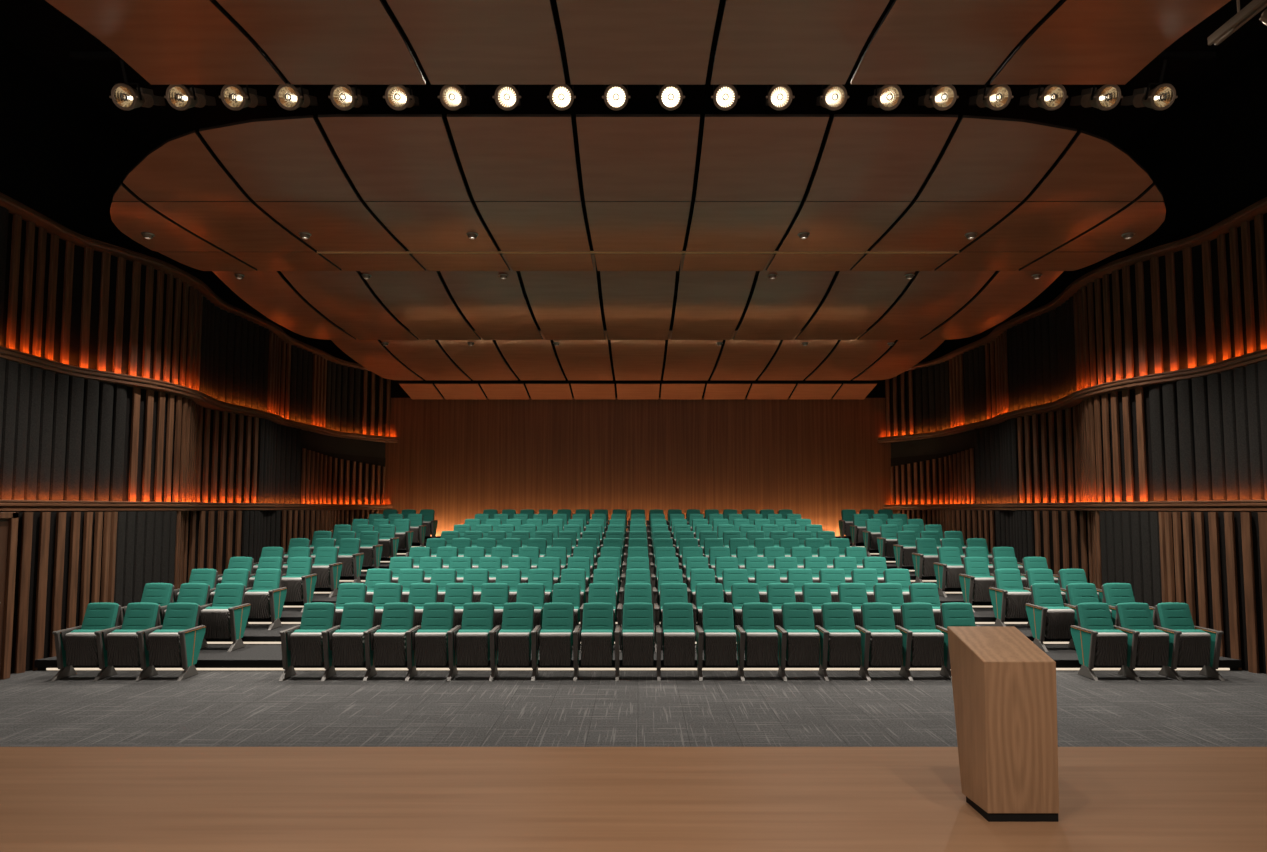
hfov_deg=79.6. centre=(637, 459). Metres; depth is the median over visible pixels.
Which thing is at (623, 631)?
seat cushion
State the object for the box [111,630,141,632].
seat cushion
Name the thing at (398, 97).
spotlight
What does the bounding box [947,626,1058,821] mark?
lectern
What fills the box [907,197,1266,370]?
trim
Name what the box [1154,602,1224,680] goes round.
chair
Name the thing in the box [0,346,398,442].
trim
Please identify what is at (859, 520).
chair
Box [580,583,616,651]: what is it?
chair
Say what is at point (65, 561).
wall panel
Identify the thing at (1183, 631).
seat cushion
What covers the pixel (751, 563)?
chair
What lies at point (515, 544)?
chair
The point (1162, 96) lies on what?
spotlight
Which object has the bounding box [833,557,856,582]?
chair
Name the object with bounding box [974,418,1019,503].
wall panel
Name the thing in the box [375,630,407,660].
seat cushion
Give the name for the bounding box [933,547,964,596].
chair
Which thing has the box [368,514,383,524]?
chair
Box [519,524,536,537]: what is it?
chair
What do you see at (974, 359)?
wall panel
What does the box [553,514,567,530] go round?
chair
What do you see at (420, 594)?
chair
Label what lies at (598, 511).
chair
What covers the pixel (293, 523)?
wall panel
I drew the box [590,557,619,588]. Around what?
chair
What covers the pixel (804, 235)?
recessed light
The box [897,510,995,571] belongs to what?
wall panel
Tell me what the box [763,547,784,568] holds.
chair
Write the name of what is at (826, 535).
chair
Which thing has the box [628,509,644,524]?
chair
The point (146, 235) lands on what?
recessed light
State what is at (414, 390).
ceiling panel
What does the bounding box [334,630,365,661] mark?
seat cushion
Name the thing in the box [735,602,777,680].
chair
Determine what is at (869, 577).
chair
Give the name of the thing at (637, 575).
chair
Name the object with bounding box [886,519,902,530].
chair
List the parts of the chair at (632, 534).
backrest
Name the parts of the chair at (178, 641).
post, panel, armrest, tablet arm, backrest, post, armrest, panel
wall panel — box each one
[0,206,8,345]
[0,358,126,500]
[1,213,202,390]
[10,512,117,673]
[114,511,176,625]
[122,386,258,502]
[174,511,241,588]
[199,296,268,410]
[240,510,280,562]
[256,418,301,503]
[266,331,290,418]
[280,510,378,571]
[289,345,311,423]
[300,448,385,503]
[311,354,326,427]
[325,360,360,433]
[359,370,390,436]
[885,370,916,436]
[890,448,975,503]
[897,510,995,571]
[915,360,950,433]
[949,354,964,427]
[964,345,986,423]
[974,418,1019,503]
[985,331,1009,418]
[995,510,1035,562]
[1007,296,1076,410]
[1017,386,1153,502]
[1034,511,1101,588]
[1073,213,1266,390]
[1099,511,1161,625]
[1149,360,1266,500]
[1158,512,1266,674]
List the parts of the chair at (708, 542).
backrest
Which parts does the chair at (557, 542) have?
backrest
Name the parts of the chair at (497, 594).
backrest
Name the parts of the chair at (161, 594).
post, backrest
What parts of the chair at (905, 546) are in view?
panel, post, backrest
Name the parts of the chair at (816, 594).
backrest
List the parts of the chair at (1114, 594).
panel, backrest, post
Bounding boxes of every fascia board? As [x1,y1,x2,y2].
[301,430,384,457]
[891,430,974,457]
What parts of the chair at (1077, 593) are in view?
panel, backrest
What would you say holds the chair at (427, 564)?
on the step at (288, 614)
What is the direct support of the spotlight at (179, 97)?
hanging from the rail
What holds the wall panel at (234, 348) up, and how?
on the trim at (200, 398)
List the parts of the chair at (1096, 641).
panel, armrest, post, backrest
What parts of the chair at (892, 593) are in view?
backrest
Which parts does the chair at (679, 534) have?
backrest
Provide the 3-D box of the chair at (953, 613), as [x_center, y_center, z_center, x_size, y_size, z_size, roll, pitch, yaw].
[4.400,2.442,10.242,0.612,0.958,0.573,0,-4,0]
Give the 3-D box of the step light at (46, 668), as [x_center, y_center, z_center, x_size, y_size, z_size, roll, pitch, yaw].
[0.000,2.924,10.582,16.464,0.028,0.015,0,-4,0]
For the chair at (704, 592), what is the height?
0.958 m
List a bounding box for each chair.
[51,602,120,680]
[93,602,160,680]
[118,583,174,625]
[135,602,205,680]
[157,583,209,625]
[172,568,217,602]
[197,583,250,651]
[208,568,249,603]
[216,557,253,584]
[243,568,286,629]
[248,557,282,587]
[252,547,283,573]
[279,602,335,680]
[281,557,316,611]
[282,547,310,573]
[283,538,309,562]
[310,531,332,552]
[311,538,334,561]
[311,547,342,596]
[321,602,375,680]
[332,524,351,542]
[333,583,366,626]
[335,531,355,548]
[337,538,363,582]
[352,519,368,531]
[355,524,373,539]
[359,531,382,568]
[363,602,414,680]
[365,568,392,602]
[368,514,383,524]
[372,583,402,626]
[373,519,389,530]
[378,524,398,556]
[383,509,397,518]
[388,514,403,524]
[389,557,413,582]
[394,519,413,555]
[398,568,424,602]
[401,509,415,518]
[405,602,454,680]
[408,514,425,546]
[408,583,437,626]
[409,547,430,568]
[419,557,442,582]
[420,509,437,537]
[426,538,445,556]
[430,568,456,601]
[436,547,457,568]
[441,531,458,546]
[444,583,473,626]
[447,602,494,680]
[448,557,472,582]
[451,538,471,556]
[453,524,470,537]
[463,568,488,601]
[464,531,482,546]
[464,547,485,568]
[465,519,480,530]
[474,514,489,523]
[475,524,492,537]
[477,538,496,556]
[478,557,501,582]
[480,583,508,628]
[483,509,497,518]
[485,519,501,530]
[488,531,505,546]
[489,602,533,680]
[491,547,512,568]
[494,514,508,524]
[495,568,520,602]
[497,524,514,537]
[502,509,515,518]
[502,538,521,556]
[506,519,521,530]
[508,557,530,582]
[511,531,529,546]
[513,514,528,524]
[516,583,544,629]
[518,547,539,568]
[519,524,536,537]
[520,509,534,518]
[527,519,542,530]
[527,538,546,556]
[528,568,553,602]
[531,602,573,680]
[533,514,547,524]
[535,531,552,546]
[538,557,560,583]
[539,509,552,518]
[542,524,558,538]
[545,538,571,562]
[546,547,566,569]
[547,519,562,530]
[552,531,576,553]
[552,568,585,605]
[552,583,580,628]
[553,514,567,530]
[557,509,570,519]
[560,557,590,589]
[564,524,580,544]
[566,547,593,574]
[568,519,583,536]
[571,538,597,563]
[572,514,586,530]
[573,602,613,680]
[576,509,589,524]
[576,531,599,552]
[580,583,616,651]
[581,524,602,549]
[586,568,618,607]
[589,519,604,537]
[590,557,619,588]
[592,514,606,530]
[594,509,607,524]
[594,547,621,585]
[597,538,622,563]
[600,531,623,555]
[603,524,624,556]
[605,519,625,548]
[607,514,625,541]
[609,509,626,530]
[615,602,654,680]
[617,583,651,651]
[619,568,650,627]
[621,557,649,587]
[622,547,648,573]
[624,538,647,574]
[625,524,646,544]
[625,531,646,552]
[626,519,645,537]
[627,514,645,533]
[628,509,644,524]
[646,509,663,529]
[647,514,664,533]
[647,519,666,540]
[648,524,668,552]
[649,531,670,565]
[649,538,672,576]
[650,547,675,586]
[651,557,678,603]
[652,568,682,629]
[654,583,687,651]
[656,602,694,680]
[666,509,681,524]
[668,514,683,530]
[670,519,686,537]
[671,524,689,544]
[673,531,693,552]
[676,538,697,562]
[679,547,702,574]
[683,557,708,587]
[686,509,699,524]
[687,568,715,604]
[689,514,703,530]
[692,519,707,536]
[692,583,723,651]
[694,524,711,544]
[696,602,736,680]
[698,531,717,553]
[703,538,723,562]
[705,509,718,519]
[708,514,722,530]
[708,547,729,569]
[713,519,728,530]
[715,557,737,583]
[717,524,733,538]
[722,568,747,602]
[723,509,736,518]
[723,531,740,546]
[728,514,742,524]
[729,538,748,556]
[731,583,759,630]
[733,519,748,530]
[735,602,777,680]
[736,547,757,568]
[739,524,756,537]
[741,509,755,518]
[745,557,767,582]
[746,531,764,546]
[747,514,762,524]
[754,519,769,530]
[754,538,773,556]
[755,568,780,602]
[760,509,773,518]
[761,524,778,537]
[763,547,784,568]
[767,514,781,524]
[767,583,795,629]
[770,531,787,546]
[774,519,790,530]
[774,557,797,582]
[775,602,819,680]
[778,509,792,518]
[779,538,798,556]
[783,524,800,537]
[786,514,801,523]
[787,568,812,601]
[790,547,811,568]
[793,531,811,546]
[795,519,810,530]
[802,583,831,627]
[803,557,827,582]
[804,538,824,556]
[805,524,822,537]
[815,602,860,680]
[817,531,834,546]
[818,547,839,568]
[819,568,845,601]
[830,538,849,556]
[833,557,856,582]
[838,509,855,537]
[838,583,867,626]
[845,547,866,568]
[850,514,867,546]
[851,568,877,602]
[855,602,902,680]
[860,509,874,518]
[862,519,881,555]
[862,557,886,582]
[872,514,887,524]
[873,583,903,626]
[877,524,897,556]
[878,509,892,518]
[883,568,910,602]
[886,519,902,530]
[892,514,907,524]
[893,531,916,568]
[895,602,943,680]
[902,524,920,539]
[907,519,923,531]
[909,583,942,626]
[912,538,938,582]
[920,531,940,548]
[924,524,943,542]
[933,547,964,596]
[935,602,978,680]
[941,538,964,561]
[943,531,965,552]
[959,557,994,611]
[962,547,993,573]
[963,538,992,562]
[989,547,1023,573]
[989,568,1031,625]
[990,557,1027,587]
[1021,557,1059,584]
[1023,568,1065,626]
[1025,583,1074,651]
[1058,568,1103,603]
[1064,583,1111,648]
[1070,602,1127,680]
[1101,583,1157,625]
[1113,602,1168,680]
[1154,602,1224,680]
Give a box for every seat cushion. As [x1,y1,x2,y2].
[70,630,101,632]
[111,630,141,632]
[152,630,182,632]
[205,607,229,608]
[247,590,270,614]
[282,576,301,577]
[293,630,324,660]
[312,564,330,584]
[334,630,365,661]
[338,554,353,573]
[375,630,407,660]
[417,630,448,660]
[458,630,489,660]
[499,630,530,660]
[534,607,542,629]
[540,630,571,659]
[581,630,612,660]
[622,630,653,660]
[663,630,694,660]
[704,630,735,659]
[733,607,741,629]
[745,630,776,660]
[786,630,817,660]
[827,630,858,660]
[868,630,900,660]
[910,630,941,661]
[922,554,937,573]
[945,564,963,584]
[974,576,993,577]
[1005,590,1028,614]
[1046,607,1070,608]
[1093,630,1123,632]
[1134,630,1164,632]
[1176,630,1205,632]
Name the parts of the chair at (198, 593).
tablet arm, backrest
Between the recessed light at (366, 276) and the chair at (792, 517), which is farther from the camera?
the chair at (792, 517)
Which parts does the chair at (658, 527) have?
backrest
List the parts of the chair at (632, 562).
backrest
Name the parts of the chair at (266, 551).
backrest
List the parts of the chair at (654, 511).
backrest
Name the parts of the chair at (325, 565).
backrest, post, panel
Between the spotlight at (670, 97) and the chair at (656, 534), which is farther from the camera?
the chair at (656, 534)
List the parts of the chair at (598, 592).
post, backrest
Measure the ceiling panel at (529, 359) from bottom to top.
0.470 m
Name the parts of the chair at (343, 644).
post, panel, armrest, tablet arm, backrest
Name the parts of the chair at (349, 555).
backrest, post, panel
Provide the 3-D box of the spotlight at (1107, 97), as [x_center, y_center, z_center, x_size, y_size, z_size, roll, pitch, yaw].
[4.926,-3.899,8.241,0.300,0.490,0.678,0,-4,0]
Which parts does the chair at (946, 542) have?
backrest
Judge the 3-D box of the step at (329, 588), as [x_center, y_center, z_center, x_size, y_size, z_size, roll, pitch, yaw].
[0.000,2.712,16.028,17.665,0.124,1.211,0,-4,0]
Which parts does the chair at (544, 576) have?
backrest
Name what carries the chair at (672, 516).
on the step at (399, 550)
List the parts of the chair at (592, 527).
backrest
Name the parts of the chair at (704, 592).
post, backrest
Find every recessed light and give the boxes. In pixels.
[141,232,154,238]
[234,274,243,278]
[299,232,311,238]
[362,274,370,278]
[466,232,477,238]
[499,274,507,278]
[768,274,776,278]
[798,232,809,238]
[905,274,913,278]
[964,232,976,238]
[1032,274,1041,278]
[1121,232,1134,238]
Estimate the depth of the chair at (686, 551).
15.27 m
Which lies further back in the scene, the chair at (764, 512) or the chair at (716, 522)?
the chair at (764, 512)
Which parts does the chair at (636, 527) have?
backrest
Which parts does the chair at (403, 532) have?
backrest, post, panel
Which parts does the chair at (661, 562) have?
post, backrest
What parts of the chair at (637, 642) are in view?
post, tablet arm, backrest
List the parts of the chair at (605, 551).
backrest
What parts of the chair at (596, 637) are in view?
post, tablet arm, backrest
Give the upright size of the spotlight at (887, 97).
0.490 m
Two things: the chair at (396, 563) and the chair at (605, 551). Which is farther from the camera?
the chair at (605, 551)
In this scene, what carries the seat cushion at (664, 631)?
on the chair at (676, 635)
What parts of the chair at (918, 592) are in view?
backrest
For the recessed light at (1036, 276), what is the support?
attached to the ceiling panel at (565, 305)
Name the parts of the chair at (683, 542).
backrest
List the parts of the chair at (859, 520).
panel, post, backrest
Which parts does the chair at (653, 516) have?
backrest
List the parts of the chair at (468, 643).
post, armrest, panel, tablet arm, backrest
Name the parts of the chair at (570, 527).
backrest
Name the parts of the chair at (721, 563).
backrest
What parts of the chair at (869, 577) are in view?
backrest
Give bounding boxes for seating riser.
[34,644,1241,669]
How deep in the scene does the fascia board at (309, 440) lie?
22.91 m
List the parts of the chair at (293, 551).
backrest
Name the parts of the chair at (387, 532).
backrest, post, panel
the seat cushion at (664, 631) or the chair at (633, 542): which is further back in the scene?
the chair at (633, 542)
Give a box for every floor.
[0,670,1266,746]
[0,747,1266,851]
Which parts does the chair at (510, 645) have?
post, panel, armrest, tablet arm, backrest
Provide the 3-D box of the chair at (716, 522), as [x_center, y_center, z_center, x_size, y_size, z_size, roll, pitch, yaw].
[2.161,2.053,19.974,0.534,0.958,0.575,0,-4,0]
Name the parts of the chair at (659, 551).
backrest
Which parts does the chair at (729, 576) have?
backrest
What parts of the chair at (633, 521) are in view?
backrest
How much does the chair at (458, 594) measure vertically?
0.958 m
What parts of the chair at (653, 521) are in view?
backrest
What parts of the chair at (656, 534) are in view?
backrest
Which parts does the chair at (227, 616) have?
tablet arm, backrest, post, panel, armrest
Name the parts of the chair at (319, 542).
backrest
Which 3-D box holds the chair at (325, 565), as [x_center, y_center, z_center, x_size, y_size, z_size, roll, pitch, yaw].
[-6.280,2.234,15.109,0.612,0.958,0.573,0,-4,0]
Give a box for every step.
[205,624,1070,641]
[247,608,1028,621]
[283,594,992,607]
[314,582,961,593]
[340,572,935,579]
[362,563,913,569]
[380,555,895,560]
[397,548,878,554]
[412,539,863,545]
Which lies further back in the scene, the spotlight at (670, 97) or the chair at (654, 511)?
the chair at (654, 511)
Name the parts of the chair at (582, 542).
backrest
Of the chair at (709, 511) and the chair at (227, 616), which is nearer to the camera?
the chair at (227, 616)
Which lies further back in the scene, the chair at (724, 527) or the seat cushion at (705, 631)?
the chair at (724, 527)
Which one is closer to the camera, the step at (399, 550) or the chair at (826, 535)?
the chair at (826, 535)
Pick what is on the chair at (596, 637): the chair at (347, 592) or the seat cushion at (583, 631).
the seat cushion at (583, 631)
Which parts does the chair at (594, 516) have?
backrest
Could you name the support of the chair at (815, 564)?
on the step at (288, 614)
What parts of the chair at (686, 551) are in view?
backrest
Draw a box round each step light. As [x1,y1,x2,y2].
[46,668,1229,669]
[207,642,1068,643]
[248,622,1027,623]
[283,606,992,606]
[314,592,961,592]
[339,580,936,581]
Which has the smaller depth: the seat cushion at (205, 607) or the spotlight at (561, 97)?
the spotlight at (561, 97)
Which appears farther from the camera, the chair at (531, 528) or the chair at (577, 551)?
the chair at (531, 528)
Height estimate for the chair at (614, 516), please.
0.958 m
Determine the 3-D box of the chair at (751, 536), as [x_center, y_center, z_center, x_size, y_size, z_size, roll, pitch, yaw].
[2.711,2.143,17.542,0.534,0.958,0.575,0,-4,0]
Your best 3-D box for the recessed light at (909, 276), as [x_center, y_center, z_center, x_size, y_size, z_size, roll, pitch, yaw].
[4.800,-3.221,13.435,0.170,0.060,0.170,0,-4,0]
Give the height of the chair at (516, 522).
0.958 m
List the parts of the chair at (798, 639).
panel, armrest, post, backrest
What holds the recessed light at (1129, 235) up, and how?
attached to the ceiling panel at (520, 170)
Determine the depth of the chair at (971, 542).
16.50 m
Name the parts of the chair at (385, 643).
post, armrest, tablet arm, panel, backrest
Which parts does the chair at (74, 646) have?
post, panel, armrest, tablet arm, backrest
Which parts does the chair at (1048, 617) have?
panel, armrest, post, backrest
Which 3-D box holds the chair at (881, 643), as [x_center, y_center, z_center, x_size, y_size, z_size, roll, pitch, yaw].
[3.261,2.442,10.241,0.534,0.958,0.575,0,-4,0]
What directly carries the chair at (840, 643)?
on the floor at (208, 708)
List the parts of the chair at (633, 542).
backrest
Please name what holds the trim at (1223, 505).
attached to the wall at (1207, 158)
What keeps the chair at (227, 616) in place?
on the seating riser
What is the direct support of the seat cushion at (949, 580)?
on the chair at (949, 567)
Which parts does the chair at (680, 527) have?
backrest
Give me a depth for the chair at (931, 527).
18.93 m
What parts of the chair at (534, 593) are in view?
backrest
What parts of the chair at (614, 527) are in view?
backrest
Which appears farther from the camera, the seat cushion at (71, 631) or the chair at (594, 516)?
the chair at (594, 516)
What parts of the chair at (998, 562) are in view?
backrest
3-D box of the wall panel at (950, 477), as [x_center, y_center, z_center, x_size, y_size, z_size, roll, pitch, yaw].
[8.800,0.620,22.581,0.416,1.575,4.335,1,-4,-12]
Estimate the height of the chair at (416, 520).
0.958 m
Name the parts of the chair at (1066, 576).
backrest, panel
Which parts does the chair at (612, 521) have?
backrest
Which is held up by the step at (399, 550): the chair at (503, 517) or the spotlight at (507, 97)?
the chair at (503, 517)
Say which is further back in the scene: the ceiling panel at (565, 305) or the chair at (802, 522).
the chair at (802, 522)
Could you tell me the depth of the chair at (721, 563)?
14.05 m
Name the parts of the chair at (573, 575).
backrest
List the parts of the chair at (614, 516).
backrest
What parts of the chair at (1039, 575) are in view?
backrest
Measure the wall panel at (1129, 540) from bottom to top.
2.200 m
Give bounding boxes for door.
[0,512,18,679]
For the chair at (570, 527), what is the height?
0.958 m
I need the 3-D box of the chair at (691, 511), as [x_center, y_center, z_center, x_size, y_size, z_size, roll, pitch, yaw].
[1.611,1.962,22.407,0.534,0.958,0.575,0,-4,0]
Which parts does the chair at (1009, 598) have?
panel, post, backrest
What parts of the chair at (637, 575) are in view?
post, backrest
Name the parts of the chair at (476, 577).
backrest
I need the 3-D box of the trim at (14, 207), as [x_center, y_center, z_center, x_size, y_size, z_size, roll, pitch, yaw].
[-8.993,-3.318,17.181,1.335,0.110,15.872,0,-4,4]
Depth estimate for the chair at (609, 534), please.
17.72 m
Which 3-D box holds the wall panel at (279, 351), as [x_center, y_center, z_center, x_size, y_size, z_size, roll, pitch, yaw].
[-9.222,-2.056,19.442,0.162,2.158,1.677,0,-4,-8]
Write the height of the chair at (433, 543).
0.958 m
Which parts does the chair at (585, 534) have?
backrest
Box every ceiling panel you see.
[45,0,1230,84]
[110,114,1165,270]
[212,253,1063,339]
[331,329,944,379]
[399,383,876,398]
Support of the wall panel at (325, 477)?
on the trim at (5, 505)
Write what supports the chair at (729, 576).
on the step at (253, 632)
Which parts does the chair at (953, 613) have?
armrest, panel, post, backrest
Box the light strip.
[425,536,850,538]
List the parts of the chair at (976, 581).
panel, post, backrest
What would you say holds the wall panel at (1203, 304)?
on the trim at (1075, 398)
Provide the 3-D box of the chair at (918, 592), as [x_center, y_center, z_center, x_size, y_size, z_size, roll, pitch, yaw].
[4.400,2.370,11.460,0.612,0.958,0.573,0,-4,0]
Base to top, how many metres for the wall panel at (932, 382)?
2.158 m
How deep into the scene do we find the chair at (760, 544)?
16.50 m
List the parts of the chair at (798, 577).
backrest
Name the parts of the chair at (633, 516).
backrest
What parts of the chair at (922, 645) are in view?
panel, armrest, post, backrest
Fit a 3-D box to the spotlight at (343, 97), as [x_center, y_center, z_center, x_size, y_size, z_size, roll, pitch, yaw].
[-3.093,-3.899,8.241,0.300,0.490,0.678,0,-4,0]
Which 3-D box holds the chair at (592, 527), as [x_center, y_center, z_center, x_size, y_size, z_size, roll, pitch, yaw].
[-1.139,2.098,18.758,0.534,0.958,0.575,0,-4,0]
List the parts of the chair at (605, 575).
backrest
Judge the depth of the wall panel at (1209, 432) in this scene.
12.08 m
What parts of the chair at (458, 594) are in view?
backrest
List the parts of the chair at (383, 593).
backrest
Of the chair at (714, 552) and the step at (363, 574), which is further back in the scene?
the step at (363, 574)
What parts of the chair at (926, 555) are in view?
panel, post, backrest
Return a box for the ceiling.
[0,0,1266,295]
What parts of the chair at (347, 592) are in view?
backrest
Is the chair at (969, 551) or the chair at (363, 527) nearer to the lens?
the chair at (969, 551)
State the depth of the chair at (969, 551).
15.28 m
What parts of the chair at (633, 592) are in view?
post, backrest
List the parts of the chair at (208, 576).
tablet arm, backrest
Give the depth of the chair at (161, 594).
11.62 m
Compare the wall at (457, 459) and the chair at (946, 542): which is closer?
the chair at (946, 542)
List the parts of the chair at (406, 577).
backrest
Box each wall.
[0,35,349,511]
[350,296,925,571]
[926,41,1266,511]
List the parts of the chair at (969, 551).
backrest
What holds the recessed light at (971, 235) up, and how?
attached to the ceiling panel at (520, 170)
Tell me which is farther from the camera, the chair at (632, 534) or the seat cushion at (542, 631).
the chair at (632, 534)
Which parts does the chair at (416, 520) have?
backrest, post, panel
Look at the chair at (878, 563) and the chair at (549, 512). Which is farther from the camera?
the chair at (549, 512)
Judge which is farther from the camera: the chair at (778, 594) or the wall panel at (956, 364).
the wall panel at (956, 364)
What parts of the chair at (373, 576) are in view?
backrest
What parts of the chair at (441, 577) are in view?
backrest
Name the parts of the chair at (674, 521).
backrest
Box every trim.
[0,192,368,370]
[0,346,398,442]
[0,500,392,511]
[877,348,1266,442]
[883,500,1266,511]
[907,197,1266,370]
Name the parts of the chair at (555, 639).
post, panel, tablet arm, backrest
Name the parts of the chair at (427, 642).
post, armrest, tablet arm, panel, backrest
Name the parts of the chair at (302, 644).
post, armrest, tablet arm, panel, backrest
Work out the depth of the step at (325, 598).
14.30 m
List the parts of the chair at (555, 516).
backrest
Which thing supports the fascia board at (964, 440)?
attached to the wall panel at (950, 477)
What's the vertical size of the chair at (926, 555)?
0.958 m
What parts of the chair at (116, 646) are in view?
post, panel, armrest, tablet arm, backrest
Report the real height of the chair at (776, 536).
0.958 m
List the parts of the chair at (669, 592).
post, tablet arm, backrest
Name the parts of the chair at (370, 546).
backrest, post, panel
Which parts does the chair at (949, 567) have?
panel, post, backrest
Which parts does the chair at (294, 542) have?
backrest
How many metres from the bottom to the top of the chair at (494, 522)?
0.958 m
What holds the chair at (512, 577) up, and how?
on the step at (253, 632)
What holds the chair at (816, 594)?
on the seating riser
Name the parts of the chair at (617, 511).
backrest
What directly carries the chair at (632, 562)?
on the step at (288, 614)
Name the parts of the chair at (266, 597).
backrest, post, panel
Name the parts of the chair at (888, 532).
panel, post, backrest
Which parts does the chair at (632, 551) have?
backrest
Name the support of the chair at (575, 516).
on the step at (399, 550)
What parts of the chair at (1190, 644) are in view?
panel, armrest, post, backrest, panel, armrest, post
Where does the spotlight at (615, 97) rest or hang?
hanging from the rail
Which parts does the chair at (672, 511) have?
backrest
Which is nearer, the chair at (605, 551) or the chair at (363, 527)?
the chair at (605, 551)
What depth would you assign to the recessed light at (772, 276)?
13.39 m
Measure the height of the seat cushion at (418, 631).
0.415 m
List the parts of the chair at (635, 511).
backrest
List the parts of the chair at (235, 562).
backrest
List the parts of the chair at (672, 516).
backrest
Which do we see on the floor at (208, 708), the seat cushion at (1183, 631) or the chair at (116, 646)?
the chair at (116, 646)
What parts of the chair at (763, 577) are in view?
backrest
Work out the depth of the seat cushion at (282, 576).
13.83 m
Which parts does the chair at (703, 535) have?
backrest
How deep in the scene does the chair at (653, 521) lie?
20.15 m
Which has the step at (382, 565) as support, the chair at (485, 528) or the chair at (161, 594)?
the chair at (485, 528)
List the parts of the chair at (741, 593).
backrest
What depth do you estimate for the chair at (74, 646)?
10.08 m
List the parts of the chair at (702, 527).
backrest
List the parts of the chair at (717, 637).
post, backrest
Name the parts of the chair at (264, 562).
backrest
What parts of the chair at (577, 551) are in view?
backrest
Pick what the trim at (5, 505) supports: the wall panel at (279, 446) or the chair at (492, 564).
the wall panel at (279, 446)
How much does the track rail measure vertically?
2.900 m
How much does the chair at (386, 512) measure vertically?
0.958 m
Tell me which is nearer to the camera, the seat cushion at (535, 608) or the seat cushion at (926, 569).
the seat cushion at (535, 608)
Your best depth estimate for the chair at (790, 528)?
18.93 m
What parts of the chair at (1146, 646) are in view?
panel, armrest, post, backrest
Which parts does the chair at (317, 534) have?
backrest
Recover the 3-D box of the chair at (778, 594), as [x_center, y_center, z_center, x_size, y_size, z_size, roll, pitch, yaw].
[2.161,2.370,11.459,0.534,0.958,0.575,0,-4,0]
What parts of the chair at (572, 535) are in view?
backrest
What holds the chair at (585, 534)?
on the step at (363, 574)
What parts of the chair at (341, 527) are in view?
backrest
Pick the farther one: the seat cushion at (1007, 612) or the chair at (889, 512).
the chair at (889, 512)
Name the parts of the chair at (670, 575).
post, backrest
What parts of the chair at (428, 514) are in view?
backrest, post, panel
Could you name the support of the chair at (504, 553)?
on the step at (325, 598)
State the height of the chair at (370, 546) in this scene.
0.958 m
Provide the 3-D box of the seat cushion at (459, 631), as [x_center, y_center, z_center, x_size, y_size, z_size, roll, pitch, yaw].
[-2.200,2.501,10.193,0.424,0.415,0.133,0,-4,0]
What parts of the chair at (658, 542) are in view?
backrest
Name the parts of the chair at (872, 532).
panel, post, backrest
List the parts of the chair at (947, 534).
backrest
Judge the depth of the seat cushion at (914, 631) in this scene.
10.14 m
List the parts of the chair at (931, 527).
backrest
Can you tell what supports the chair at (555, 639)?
on the floor at (208, 708)
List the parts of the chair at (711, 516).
backrest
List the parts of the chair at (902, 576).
backrest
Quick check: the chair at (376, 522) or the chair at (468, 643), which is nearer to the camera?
the chair at (468, 643)
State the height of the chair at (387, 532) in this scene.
0.958 m
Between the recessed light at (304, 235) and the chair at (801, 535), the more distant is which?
the chair at (801, 535)
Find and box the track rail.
[1207,0,1266,44]
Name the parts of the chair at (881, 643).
panel, armrest, post, backrest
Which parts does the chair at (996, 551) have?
backrest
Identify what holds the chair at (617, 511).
on the step at (425, 540)
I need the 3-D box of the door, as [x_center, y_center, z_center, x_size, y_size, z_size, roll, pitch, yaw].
[-8.475,1.769,9.451,0.250,2.200,1.490,0,-4,0]
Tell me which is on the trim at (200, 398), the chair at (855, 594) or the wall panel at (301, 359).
the wall panel at (301, 359)
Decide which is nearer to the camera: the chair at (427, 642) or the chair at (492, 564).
the chair at (427, 642)
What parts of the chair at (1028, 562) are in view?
backrest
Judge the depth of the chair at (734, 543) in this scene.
16.50 m
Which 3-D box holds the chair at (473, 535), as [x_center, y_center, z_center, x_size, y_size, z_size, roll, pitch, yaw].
[-3.889,2.143,17.542,0.534,0.958,0.575,0,-4,0]
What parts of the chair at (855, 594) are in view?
backrest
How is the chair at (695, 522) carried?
on the step at (382, 558)
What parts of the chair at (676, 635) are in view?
post, tablet arm, backrest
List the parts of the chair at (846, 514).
panel, post, backrest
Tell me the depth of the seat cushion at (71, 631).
10.16 m
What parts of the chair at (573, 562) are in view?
backrest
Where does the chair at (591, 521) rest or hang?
on the step at (382, 558)
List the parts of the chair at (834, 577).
backrest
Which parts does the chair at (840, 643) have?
panel, armrest, post, backrest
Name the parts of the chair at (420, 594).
backrest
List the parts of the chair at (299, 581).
backrest, post, panel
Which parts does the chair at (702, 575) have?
backrest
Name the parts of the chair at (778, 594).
backrest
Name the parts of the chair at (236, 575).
backrest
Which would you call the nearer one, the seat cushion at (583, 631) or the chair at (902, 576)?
the seat cushion at (583, 631)
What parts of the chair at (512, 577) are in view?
backrest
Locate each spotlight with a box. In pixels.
[109,60,164,110]
[164,85,215,110]
[219,85,266,110]
[273,81,317,110]
[328,85,367,110]
[383,85,418,110]
[438,85,469,110]
[492,85,520,110]
[547,60,575,110]
[602,85,629,110]
[656,85,684,110]
[711,85,739,110]
[766,85,794,110]
[816,83,848,110]
[867,85,903,110]
[918,85,958,110]
[969,63,1012,110]
[1019,85,1067,110]
[1070,85,1122,110]
[1121,60,1177,110]
[1259,9,1266,25]
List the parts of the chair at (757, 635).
panel, post, backrest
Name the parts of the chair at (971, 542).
backrest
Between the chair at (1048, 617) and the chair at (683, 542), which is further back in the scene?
the chair at (683, 542)
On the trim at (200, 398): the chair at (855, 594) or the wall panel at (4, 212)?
the wall panel at (4, 212)
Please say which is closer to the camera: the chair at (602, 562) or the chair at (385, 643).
the chair at (385, 643)

